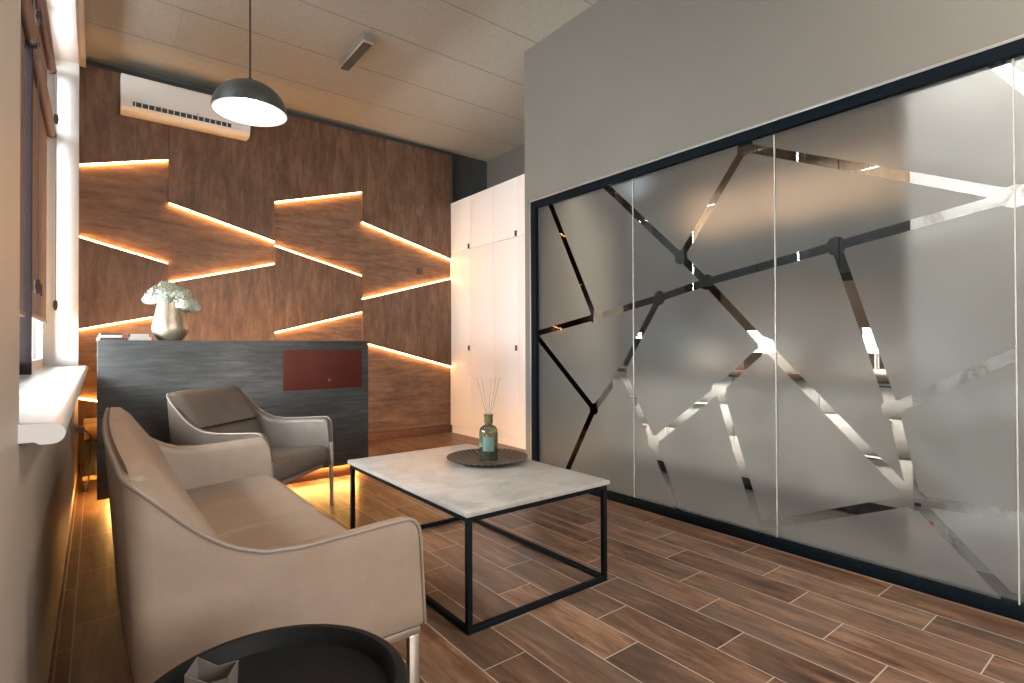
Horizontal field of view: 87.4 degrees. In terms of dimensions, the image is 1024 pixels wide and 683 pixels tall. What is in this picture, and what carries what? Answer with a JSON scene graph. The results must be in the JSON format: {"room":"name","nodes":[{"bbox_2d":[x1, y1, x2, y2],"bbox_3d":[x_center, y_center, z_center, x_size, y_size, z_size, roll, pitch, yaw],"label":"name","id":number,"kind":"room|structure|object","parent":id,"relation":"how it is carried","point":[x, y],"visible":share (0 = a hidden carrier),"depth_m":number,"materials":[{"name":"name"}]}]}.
{"room":"lobby","nodes":[
{"label":"lobby","id":0,"kind":"room"},
{"bbox_2d":[0,0,77,682],"bbox_3d":[-1.274,-0.697,1.171,0.342,3.625,8.800,0,-1,-38],"label":"wall","id":1,"kind":"structure","parent":0,"point":[38,482],"depth_m":1.03,"materials":[{"name":"beige paint"}]},
{"bbox_2d":[18,0,88,444],"bbox_3d":[-2.419,-1.074,2.705,0.413,2.595,4.420,0,-1,-38],"label":"window","id":2,"kind":"structure","parent":1,"relation":"in","point":[56,342],"depth_m":4.36,"materials":[{"name":"white paint"}]},
{"bbox_2d":[20,0,40,316],"bbox_3d":[-2.300,-0.943,2.505,0.081,1.600,1.296,0,-1,-38],"label":"roller blind","id":3,"kind":"object","parent":2,"relation":"attached to","point":[29,34],"visible":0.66,"depth_m":2.90,"materials":[{"name":"brown fabric"}]},
{"bbox_2d":[35,0,41,25],"bbox_3d":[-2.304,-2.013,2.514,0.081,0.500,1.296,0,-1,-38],"label":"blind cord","id":4,"kind":"object","parent":2,"relation":"attached to","point":[38,15],"visible":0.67,"depth_m":3.00,"materials":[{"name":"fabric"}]},
{"bbox_2d":[32,43,57,323],"bbox_3d":[-3.226,-0.939,3.696,0.081,1.580,1.654,0,-1,-38],"label":"roller blind","id":5,"kind":"object","parent":2,"relation":"attached to","point":[46,122],"visible":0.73,"depth_m":3.77,"materials":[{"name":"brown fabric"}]},
{"bbox_2d":[33,0,58,123],"bbox_3d":[-3.230,-1.999,3.706,0.081,0.500,1.654,0,-1,-38],"label":"roller blind","id":6,"kind":"object","parent":2,"relation":"attached to","point":[43,30],"visible":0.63,"depth_m":3.90,"materials":[{"name":"brown fabric"}]},
{"bbox_2d":[48,473,79,682],"bbox_3d":[-1.124,1.098,1.260,0.012,0.035,8.390,0,-1,-38],"label":"baseboard","id":7,"kind":"structure","parent":1,"relation":"attached to","point":[61,603],"depth_m":2.27,"materials":[{"name":"brown wood"}]},
{"bbox_2d":[75,424,84,435],"bbox_3d":[-3.167,0.647,3.928,0.055,0.080,0.080,0,-1,-38],"label":"wall socket","id":8,"kind":"object","parent":1,"relation":"attached to","point":[81,429],"visible":0.98,"depth_m":3.91,"materials":[{"name":"plastic"}]},
{"bbox_2d":[85,430,91,491],"bbox_3d":[-3.171,0.895,4.015,0.040,0.491,0.158,0,-1,-34],"label":"power cable","id":9,"kind":"object","parent":8,"relation":"hanging from","point":[85,430],"visible":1,"depth_m":4.01,"materials":[{"name":"black plastic"}]},
{"bbox_2d":[76,0,85,67],"bbox_3d":[-2.262,-2.440,2.767,0.046,0.105,4.700,0,-1,-38],"label":"trim","id":10,"kind":"structure","parent":1,"relation":"attached to","point":[80,11],"depth_m":4.10,"materials":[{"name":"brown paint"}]},
{"bbox_2d":[78,60,486,472],"bbox_3d":[-2.073,-0.652,6.046,5.060,3.625,0.200,0,-1,-38],"label":"wall","id":11,"kind":"structure","parent":0,"point":[123,206],"depth_m":5.80,"materials":[{"name":"brown wood"}]},
{"bbox_2d":[78,399,96,463],"bbox_3d":[-3.466,0.773,4.799,0.649,0.555,0.034,0,-1,-38],"label":"board","id":12,"kind":"object","parent":11,"relation":"attached to","point":[86,409],"visible":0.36,"depth_m":4.61,"materials":[{"name":"brown wood"}]},
{"bbox_2d":[79,398,96,401],"bbox_3d":[-3.466,0.569,4.800,0.641,0.173,0.020,0,-1,-38],"label":"light strip","id":13,"kind":"object","parent":11,"relation":"attached to","point":[79,398],"visible":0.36,"depth_m":4.63,"materials":[{"name":"white plastic"}]},
{"bbox_2d":[79,316,153,330],"bbox_3d":[-3.469,-0.175,4.806,0.641,0.163,0.020,0,-1,-38],"label":"light strip","id":14,"kind":"object","parent":11,"relation":"attached to","point":[153,316],"visible":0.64,"depth_m":4.76,"materials":[{"name":"white plastic"}]},
{"bbox_2d":[79,65,167,164],"bbox_3d":[-3.477,-1.963,4.822,0.649,0.870,0.034,0,-1,-38],"label":"board","id":15,"kind":"object","parent":11,"relation":"attached to","point":[106,135],"visible":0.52,"depth_m":4.74,"materials":[{"name":"brown wood"}]},
{"bbox_2d":[79,237,167,328],"bbox_3d":[-3.471,-0.500,4.810,0.649,0.787,0.034,0,-1,-38],"label":"board","id":16,"kind":"object","parent":11,"relation":"attached to","point":[113,282],"visible":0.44,"depth_m":4.74,"materials":[{"name":"brown wood"}]},
{"bbox_2d":[79,236,167,263],"bbox_3d":[-3.472,-0.816,4.812,0.641,0.183,0.020,0,-1,-38],"label":"light strip","id":17,"kind":"object","parent":11,"relation":"attached to","point":[79,236],"visible":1,"depth_m":4.78,"materials":[{"name":"white plastic"}]},
{"bbox_2d":[80,160,167,165],"bbox_3d":[-3.475,-1.608,4.819,0.641,0.188,0.020,0,-1,-38],"label":"light strip","id":18,"kind":"object","parent":11,"relation":"attached to","point":[127,162],"visible":1,"depth_m":4.80,"materials":[{"name":"white plastic"}]},
{"bbox_2d":[168,125,274,240],"bbox_3d":[-2.849,-1.721,5.307,0.933,1.350,0.034,0,-1,-38],"label":"wall panel","id":19,"kind":"object","parent":11,"relation":"attached to","point":[230,181],"visible":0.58,"depth_m":5.30,"materials":[{"name":"brown wood"}]},
{"bbox_2d":[120,73,249,140],"bbox_3d":[-3.034,-2.179,5.026,1.030,0.324,0.192,0,-1,-38],"label":"air conditioner","id":20,"kind":"object","parent":19,"relation":"attached to","point":[140,98],"visible":0.91,"depth_m":4.89,"materials":[{"name":"white plastic"}]},
{"bbox_2d":[133,101,239,127],"bbox_3d":[-2.982,-2.078,4.958,0.860,0.045,0.014,0,-1,-38],"label":"outlet","id":21,"kind":"object","parent":20,"relation":"attached to","point":[145,107],"depth_m":4.92,"materials":[{"name":"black plastic"}]},
{"bbox_2d":[169,203,273,242],"bbox_3d":[-2.846,-1.166,5.302,0.925,0.267,0.020,0,-1,-38],"label":"light strip","id":22,"kind":"object","parent":11,"relation":"attached to","point":[169,203],"visible":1,"depth_m":5.28,"materials":[{"name":"white plastic"}]},
{"bbox_2d":[169,263,273,281],"bbox_3d":[-2.844,-0.681,5.298,0.925,0.270,0.020,0,-1,-38],"label":"light strip","id":23,"kind":"object","parent":11,"relation":"attached to","point":[272,263],"visible":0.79,"depth_m":5.28,"materials":[{"name":"white plastic"}]},
{"bbox_2d":[171,264,274,340],"bbox_3d":[-2.842,0.125,5.291,0.933,1.855,0.034,0,-1,-38],"label":"board","id":24,"kind":"object","parent":11,"relation":"attached to","point":[236,305],"visible":0.3,"depth_m":5.34,"materials":[{"name":"brown wood"}]},
{"bbox_2d":[80,425,450,475],"bbox_3d":[-2.265,1.113,5.766,3.710,0.092,0.050,0,-1,-38],"label":"baseboard","id":25,"kind":"structure","parent":11,"relation":"attached to","point":[376,436],"depth_m":6.50,"materials":[{"name":"brown wood"}]},
{"bbox_2d":[274,246,361,331],"bbox_3d":[-2.102,-0.544,5.874,0.942,0.893,0.034,0,-1,-38],"label":"board","id":26,"kind":"object","parent":11,"relation":"attached to","point":[307,290],"visible":1,"depth_m":5.79,"materials":[{"name":"brown wood"}]},
{"bbox_2d":[275,192,360,202],"bbox_3d":[-2.105,-1.583,5.882,0.934,0.278,0.020,0,-1,-38],"label":"light strip","id":27,"kind":"object","parent":11,"relation":"attached to","point":[356,192],"visible":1,"depth_m":5.85,"materials":[{"name":"white plastic"}]},
{"bbox_2d":[275,115,361,201],"bbox_3d":[-2.107,-1.926,5.886,0.942,0.936,0.034,0,-1,-38],"label":"wall panel","id":28,"kind":"object","parent":11,"relation":"attached to","point":[313,159],"visible":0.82,"depth_m":5.84,"materials":[{"name":"brown wood"}]},
{"bbox_2d":[275,312,361,332],"bbox_3d":[-2.100,-0.213,5.870,0.934,0.259,0.020,0,-1,-38],"label":"light strip","id":29,"kind":"object","parent":11,"relation":"attached to","point":[359,312],"visible":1,"depth_m":5.83,"materials":[{"name":"white plastic"}]},
{"bbox_2d":[275,245,361,275],"bbox_3d":[-2.102,-0.876,5.876,0.934,0.255,0.020,0,-1,-38],"label":"light strip","id":30,"kind":"object","parent":11,"relation":"attached to","point":[275,245],"visible":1,"depth_m":5.84,"materials":[{"name":"white plastic"}]},
{"bbox_2d":[361,134,450,258],"bbox_3d":[-1.262,-1.725,6.540,1.189,1.333,0.034,0,-1,-38],"label":"wall panel","id":31,"kind":"object","parent":11,"relation":"attached to","point":[406,192],"visible":1,"depth_m":6.52,"materials":[{"name":"brown wood"}]},
{"bbox_2d":[361,279,450,365],"bbox_3d":[-1.256,-0.243,6.527,1.189,1.122,0.034,0,-1,-38],"label":"board","id":32,"kind":"object","parent":11,"relation":"attached to","point":[416,321],"visible":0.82,"depth_m":6.55,"materials":[{"name":"brown wood"}]},
{"bbox_2d":[362,222,450,259],"bbox_3d":[-1.260,-1.210,6.535,1.181,0.330,0.020,0,-1,-38],"label":"light strip","id":33,"kind":"object","parent":11,"relation":"attached to","point":[362,222],"visible":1,"depth_m":6.50,"materials":[{"name":"white plastic"}]},
{"bbox_2d":[362,278,450,298],"bbox_3d":[-1.258,-0.649,6.530,1.181,0.337,0.020,0,-1,-38],"label":"light strip","id":34,"kind":"object","parent":11,"relation":"attached to","point":[448,278],"visible":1,"depth_m":6.50,"materials":[{"name":"white plastic"}]},
{"bbox_2d":[368,344,450,366],"bbox_3d":[-1.254,0.169,6.522,1.181,0.325,0.020,0,-1,-38],"label":"light strip","id":35,"kind":"object","parent":11,"relation":"attached to","point":[368,344],"visible":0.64,"depth_m":6.51,"materials":[{"name":"white plastic"}]},
{"bbox_2d":[417,268,422,274],"bbox_3d":[-1.142,-0.868,6.634,0.080,0.080,0.017,0,-1,-38],"label":"wall switch","id":36,"kind":"object","parent":11,"relation":"attached to","point":[419,270],"visible":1,"depth_m":6.63,"materials":[{"name":"brown plastic"}]},
{"bbox_2d":[449,155,452,431],"bbox_3d":[-0.791,-0.617,6.918,0.025,3.560,0.075,0,-1,-38],"label":"trim","id":37,"kind":"structure","parent":11,"relation":"attached to","point":[450,155],"depth_m":6.89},
{"bbox_2d":[84,0,598,161],"bbox_3d":[0.457,-2.554,2.601,4.900,0.100,8.900,0,-1,-38],"label":"ceiling","id":38,"kind":"structure","parent":0,"point":[445,75],"depth_m":4.60,"materials":[{"name":"beige wood"}]},
{"bbox_2d":[211,0,286,126],"bbox_3d":[-1.308,-1.818,2.677,0.344,1.357,0.344,0,-1,-38],"label":"pendant lamp","id":39,"kind":"object","parent":38,"relation":"hanging from","point":[246,101],"visible":1,"depth_m":2.67,"materials":[{"name":"metal"}]},
{"bbox_2d":[339,32,373,70],"bbox_3d":[-1.321,-2.440,4.535,0.095,0.080,0.546,0,-1,-38],"label":"emergency light","id":40,"kind":"object","parent":38,"relation":"attached to","point":[364,42],"visible":1,"depth_m":4.47,"materials":[{"name":"grey metal"}]},
{"bbox_2d":[487,144,524,188],"bbox_3d":[0.470,-0.659,6.375,0.120,3.625,2.480,0,-1,-38],"label":"wall","id":41,"kind":"structure","parent":0,"point":[509,165],"depth_m":6.98,"materials":[{"name":"grey paint"}]},
{"bbox_2d":[54,432,1023,682],"bbox_3d":[1.300,1.162,3.212,7.000,0.082,8.900,0,-1,-38],"label":"floor","id":42,"kind":"structure","parent":0,"point":[678,601],"depth_m":2.24,"materials":[{"name":"brown wood"}]},
{"bbox_2d":[82,439,96,491],"bbox_3d":[-3.314,0.958,4.329,0.240,0.385,0.460,0,-1,-38],"label":"computer tower","id":43,"kind":"object","parent":42,"relation":"on","point":[93,469],"visible":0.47,"depth_m":4.11,"materials":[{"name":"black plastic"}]},
{"bbox_2d":[83,418,96,439],"bbox_3d":[-3.327,0.698,4.322,0.200,0.135,0.330,0,-1,-38],"label":"wooden box","id":44,"kind":"object","parent":43,"relation":"on","point":[90,424],"visible":0.44,"depth_m":4.17,"materials":[{"name":"brown wood"}]},
{"bbox_2d":[97,340,367,499],"bbox_3d":[-2.173,0.571,4.312,1.844,1.150,0.712,0,-1,-38],"label":"reception desk","id":45,"kind":"object","parent":42,"relation":"on","point":[329,379],"visible":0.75,"depth_m":4.04,"materials":[{"name":"wood"}]},
{"bbox_2d":[96,337,126,340],"bbox_3d":[-2.730,-0.016,3.654,0.150,0.018,0.200,0,-1,-44],"label":"book","id":46,"kind":"object","parent":45,"relation":"on","point":[99,338],"visible":0.8,"depth_m":3.58,"materials":[{"name":"beige paper"}]},
{"bbox_2d":[98,335,122,337],"bbox_3d":[-2.734,-0.033,3.651,0.130,0.016,0.180,0,-1,-34],"label":"book","id":47,"kind":"object","parent":46,"relation":"on","point":[104,336],"visible":0.93,"depth_m":3.58,"materials":[{"name":"beige paper"}]},
{"bbox_2d":[99,333,121,334],"bbox_3d":[-2.736,-0.048,3.650,0.115,0.014,0.160,0,-1,-41],"label":"book","id":48,"kind":"object","parent":47,"relation":"on","point":[99,333],"visible":0.82,"depth_m":3.59,"materials":[{"name":"beige paper"}]},
{"bbox_2d":[127,337,150,339],"bbox_3d":[-2.608,-0.019,3.749,0.130,0.024,0.180,0,-1,-38],"label":"book","id":49,"kind":"object","parent":45,"relation":"on","point":[129,338],"visible":0.73,"depth_m":3.68,"materials":[{"name":"beige paper"}]},
{"bbox_2d":[128,334,148,336],"bbox_3d":[-2.612,-0.041,3.746,0.105,0.020,0.150,0,-1,-41],"label":"book","id":50,"kind":"object","parent":49,"relation":"on","point":[129,335],"visible":0.95,"depth_m":3.69,"materials":[{"name":"beige paper"}]},
{"bbox_2d":[151,300,188,339],"bbox_3d":[-2.468,-0.149,3.872,0.228,0.284,0.228,0,-1,-38],"label":"vase","id":51,"kind":"object","parent":45,"relation":"on","point":[169,322],"visible":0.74,"depth_m":3.79,"materials":[{"name":"beige metal"}]},
{"bbox_2d":[142,281,201,313],"bbox_3d":[-2.461,-0.247,3.886,0.310,0.382,0.341,0,-1,21],"label":"bunch","id":52,"kind":"object","parent":51,"relation":"in","point":[163,292],"visible":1,"depth_m":3.81,"materials":[{"name":"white plant"}]},
{"bbox_2d":[166,386,333,505],"bbox_3d":[-1.671,0.721,3.450,0.757,0.833,0.757,0,-1,10],"label":"armchair","id":53,"kind":"object","parent":42,"relation":"on","point":[299,446],"visible":0.72,"depth_m":3.49,"materials":[{"name":"grey leather"}]},
{"bbox_2d":[167,386,257,428],"bbox_3d":[-1.931,0.422,3.499,0.217,0.232,0.642,0,-1,10],"label":"cushion","id":54,"kind":"object","parent":53,"relation":"on","point":[223,407],"depth_m":3.40,"materials":[{"name":"brown leather"}]},
{"bbox_2d":[204,419,261,432],"bbox_3d":[-1.884,0.644,3.489,0.218,0.224,0.585,0,-1,10],"label":"lumbar cushion","id":55,"kind":"object","parent":53,"relation":"on","point":[233,425],"depth_m":3.54,"materials":[{"name":"brown leather"}]},
{"bbox_2d":[271,445,326,480],"bbox_3d":[-1.590,0.770,3.435,0.556,0.132,0.634,0,-1,10],"label":"seat cushion","id":56,"kind":"object","parent":53,"relation":"on","point":[289,462],"depth_m":3.40,"materials":[{"name":"grey leather"}]},
{"bbox_2d":[102,407,426,682],"bbox_3d":[-1.072,0.706,2.021,0.755,0.832,1.752,0,-1,-38],"label":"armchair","id":57,"kind":"object","parent":42,"relation":"on","point":[211,549],"visible":1,"depth_m":1.37,"materials":[{"name":"beige leather"}]},
{"bbox_2d":[107,407,216,537],"bbox_3d":[-1.279,0.405,1.863,0.219,0.232,1.721,0,-1,-38],"label":"backrest","id":58,"kind":"object","parent":57,"relation":"on","point":[138,468],"depth_m":1.24,"materials":[{"name":"beige leather"}]},
{"bbox_2d":[186,475,318,535],"bbox_3d":[-1.257,0.760,2.394,0.556,0.132,0.816,0,-1,-38],"label":"seat cushion","id":59,"kind":"object","parent":57,"relation":"on","point":[229,503],"depth_m":2.37,"materials":[{"name":"beige leather"}]},
{"bbox_2d":[217,512,345,547],"bbox_3d":[-0.755,0.752,1.749,0.556,0.132,0.816,0,-1,-38],"label":"seat cushion","id":60,"kind":"object","parent":57,"relation":"on","point":[298,527],"depth_m":1.98,"materials":[{"name":"beige leather"}]},
{"bbox_2d":[153,624,406,682],"bbox_3d":[-0.378,0.830,0.846,0.418,0.557,0.418,0,-1,-38],"label":"tray table","id":61,"kind":"object","parent":42,"relation":"on","point":[304,653],"visible":0.91,"depth_m":0.98,"materials":[{"name":"black metal"}]},
{"bbox_2d":[184,657,238,682],"bbox_3d":[-0.484,0.551,0.865,0.065,0.064,0.047,0,-1,-10],"label":"bowl","id":62,"kind":"object","parent":61,"relation":"on","point":[200,671],"visible":1,"depth_m":0.88,"materials":[{"name":"grey ceramic"}]},
{"bbox_2d":[450,196,471,436],"bbox_3d":[-0.417,-0.306,6.887,0.612,2.935,0.467,0,-1,-38],"label":"door","id":63,"kind":"structure","parent":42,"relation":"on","point":[460,210],"depth_m":6.70,"materials":[{"name":"white paint"}]},
{"bbox_2d":[348,444,609,635],"bbox_3d":[-0.227,0.890,2.748,0.798,0.470,1.215,0,-1,-38],"label":"coffee table","id":64,"kind":"object","parent":42,"relation":"on","point":[470,494],"visible":0.85,"depth_m":2.48,"materials":[{"name":"stone"}]},
{"bbox_2d":[447,448,527,466],"bbox_3d":[-0.135,0.642,2.943,0.446,0.028,0.446,0,-1,-38],"label":"plate","id":65,"kind":"object","parent":64,"relation":"on","point":[469,457],"visible":0.88,"depth_m":2.96,"materials":[{"name":"brown metal"}]},
{"bbox_2d":[477,377,499,461],"bbox_3d":[-0.128,0.424,2.943,0.106,0.455,0.103,0,-1,-38],"label":"reed diffuser","id":66,"kind":"object","parent":65,"relation":"on","point":[488,433],"visible":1,"depth_m":2.91,"materials":[{"name":"green glass"}]},
{"bbox_2d":[479,424,497,461],"bbox_3d":[-0.128,0.547,2.943,0.102,0.209,0.102,0,-1,-38],"label":"bottle","id":67,"kind":"object","parent":66,"relation":"attached to","point":[488,433],"depth_m":2.90,"materials":[{"name":"green glass"}]},
{"bbox_2d":[470,187,492,437],"bbox_3d":[-0.126,-0.310,6.521,0.600,2.935,0.467,0,-1,-38],"label":"door","id":68,"kind":"structure","parent":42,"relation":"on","point":[481,203],"depth_m":6.32,"materials":[{"name":"white paint"}]},
{"bbox_2d":[493,177,519,447],"bbox_3d":[0.157,-0.315,6.148,0.612,2.935,0.467,0,-1,-38],"label":"door","id":69,"kind":"structure","parent":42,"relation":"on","point":[505,194],"depth_m":5.96,"materials":[{"name":"white paint"}]},
{"bbox_2d":[518,174,525,449],"bbox_3d":[0.450,-0.319,5.780,0.600,2.935,0.471,0,-1,-38],"label":"door","id":70,"kind":"structure","parent":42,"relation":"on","point":[521,179],"depth_m":5.74,"materials":[{"name":"white paint"}]},
{"bbox_2d":[612,371,666,471],"bbox_3d":[1.364,0.708,5.015,0.610,0.860,0.598,0,-1,-38],"label":"strip","id":71,"kind":"object","parent":42,"relation":"on","point":[652,441],"visible":0.16,"depth_m":4.75,"materials":[{"name":"white paint"}]},
{"bbox_2d":[666,376,734,450],"bbox_3d":[1.738,0.703,4.533,0.610,0.860,0.618,0,-1,-38],"label":"strip","id":72,"kind":"object","parent":42,"relation":"on","point":[718,388],"visible":0.16,"depth_m":4.21,"materials":[{"name":"white paint"}]},
{"bbox_2d":[529,34,1023,621],"bbox_3d":[1.739,-0.047,2.540,0.078,2.325,5.078,0,-1,-38],"label":"glass wall","id":73,"kind":"structure","parent":42,"relation":"on","point":[941,300],"depth_m":2.76,"materials":[{"name":"grey glass"}]},
{"bbox_2d":[733,377,819,489],"bbox_3d":[2.119,0.697,4.043,0.610,0.860,0.618,0,-1,-38],"label":"strip","id":74,"kind":"object","parent":42,"relation":"on","point":[810,392],"visible":0.09,"depth_m":4.04,"materials":[{"name":"white paint"}]},
{"bbox_2d":[820,383,912,513],"bbox_3d":[2.499,0.691,3.554,0.610,0.860,0.618,0,-1,-38],"label":"strip","id":75,"kind":"object","parent":42,"relation":"on","point":[893,409],"visible":0.1,"depth_m":3.30,"materials":[{"name":"white paint"}]},
{"bbox_2d":[617,366,889,383],"bbox_3d":[1.948,0.249,4.289,0.660,0.038,2.470,0,-1,-38],"label":"countertop","id":76,"kind":"structure","parent":75,"relation":"on","point":[736,373],"depth_m":3.77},
{"bbox_2d":[623,200,719,365],"bbox_3d":[1.504,-0.564,5.075,0.560,1.600,0.680,0,-1,-38],"label":"strip","id":77,"kind":"object","parent":76,"relation":"on","point":[659,297],"visible":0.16,"depth_m":4.88,"materials":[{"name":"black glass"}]},
{"bbox_2d":[734,361,743,369],"bbox_3d":[1.759,0.132,4.517,0.280,0.200,0.260,0,-1,-38],"label":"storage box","id":78,"kind":"object","parent":76,"relation":"on","point":[741,366],"visible":0.1,"depth_m":4.47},
{"bbox_2d":[762,341,796,371],"bbox_3d":[2.108,0.112,4.092,0.250,0.230,0.280,0,-1,-38],"label":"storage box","id":79,"kind":"object","parent":76,"relation":"on","point":[767,346],"visible":0.17,"depth_m":4.05,"materials":[{"name":"white"}]},
{"bbox_2d":[866,348,886,375],"bbox_3d":[2.492,0.134,3.605,0.300,0.175,0.440,0,-1,-38],"label":"dish rack","id":80,"kind":"object","parent":76,"relation":"on","point":[878,371],"visible":0.14,"depth_m":3.52,"materials":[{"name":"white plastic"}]},
{"bbox_2d":[873,369,886,375],"bbox_3d":[2.492,0.207,3.605,0.300,0.030,0.440,0,-1,-38],"label":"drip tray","id":81,"kind":"object","parent":80,"relation":"on","point":[882,372],"depth_m":3.50,"materials":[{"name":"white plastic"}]},
{"bbox_2d":[524,0,1023,459],"bbox_3d":[2.487,-0.700,2.604,1.320,3.625,6.048,0,-1,-38],"label":"wall","id":82,"kind":"structure","parent":0,"point":[621,84],"depth_m":3.28,"materials":[{"name":"grey paint"}]},
{"bbox_2d":[720,280,884,368],"bbox_3d":[3.399,-0.260,3.238,0.100,2.750,5.940,0,-1,-38],"label":"wall","id":83,"kind":"structure","parent":0,"point":[858,310],"depth_m":4.16,"materials":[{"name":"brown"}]},
{"bbox_2d":[692,145,756,241],"bbox_3d":[1.952,-1.218,4.616,0.500,0.690,0.585,0,-1,-38],"label":"upper cabinet","id":84,"kind":"object","parent":83,"relation":"attached to","point":[742,152],"visible":0.19,"depth_m":4.46,"materials":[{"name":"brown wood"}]},
{"bbox_2d":[757,145,838,168],"bbox_3d":[2.312,-1.223,4.152,0.500,0.690,0.585,0,-1,-38],"label":"upper cabinet","id":85,"kind":"object","parent":83,"relation":"attached to","point":[817,160],"visible":0.05,"depth_m":3.97,"materials":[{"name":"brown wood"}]},
{"bbox_2d":[692,220,909,290],"bbox_3d":[2.314,-0.673,4.148,0.500,0.400,1.760,0,-1,-38],"label":"upper cabinet","id":86,"kind":"object","parent":83,"relation":"attached to","point":[836,246],"visible":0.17,"depth_m":3.88,"materials":[{"name":"black glass"}]},
{"bbox_2d":[839,159,909,182],"bbox_3d":[2.672,-1.228,3.688,0.500,0.690,0.585,0,-1,-38],"label":"upper cabinet","id":87,"kind":"object","parent":83,"relation":"attached to","point":[873,170],"visible":0.04,"depth_m":3.59,"materials":[{"name":"brown wood"}]},
{"bbox_2d":[910,64,1023,574],"bbox_3d":[3.012,-0.244,1.731,0.120,2.695,2.835,0,-1,-38],"label":"wall","id":88,"kind":"structure","parent":0,"point":[998,196],"depth_m":2.62,"materials":[{"name":"white paint"}]},
{"bbox_2d":[910,497,945,536],"bbox_3d":[2.134,0.901,2.755,0.002,0.170,0.150,0,-1,-38],"label":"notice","id":89,"kind":"object","parent":88,"relation":"attached to","point":[923,506],"visible":0.64,"depth_m":2.74,"materials":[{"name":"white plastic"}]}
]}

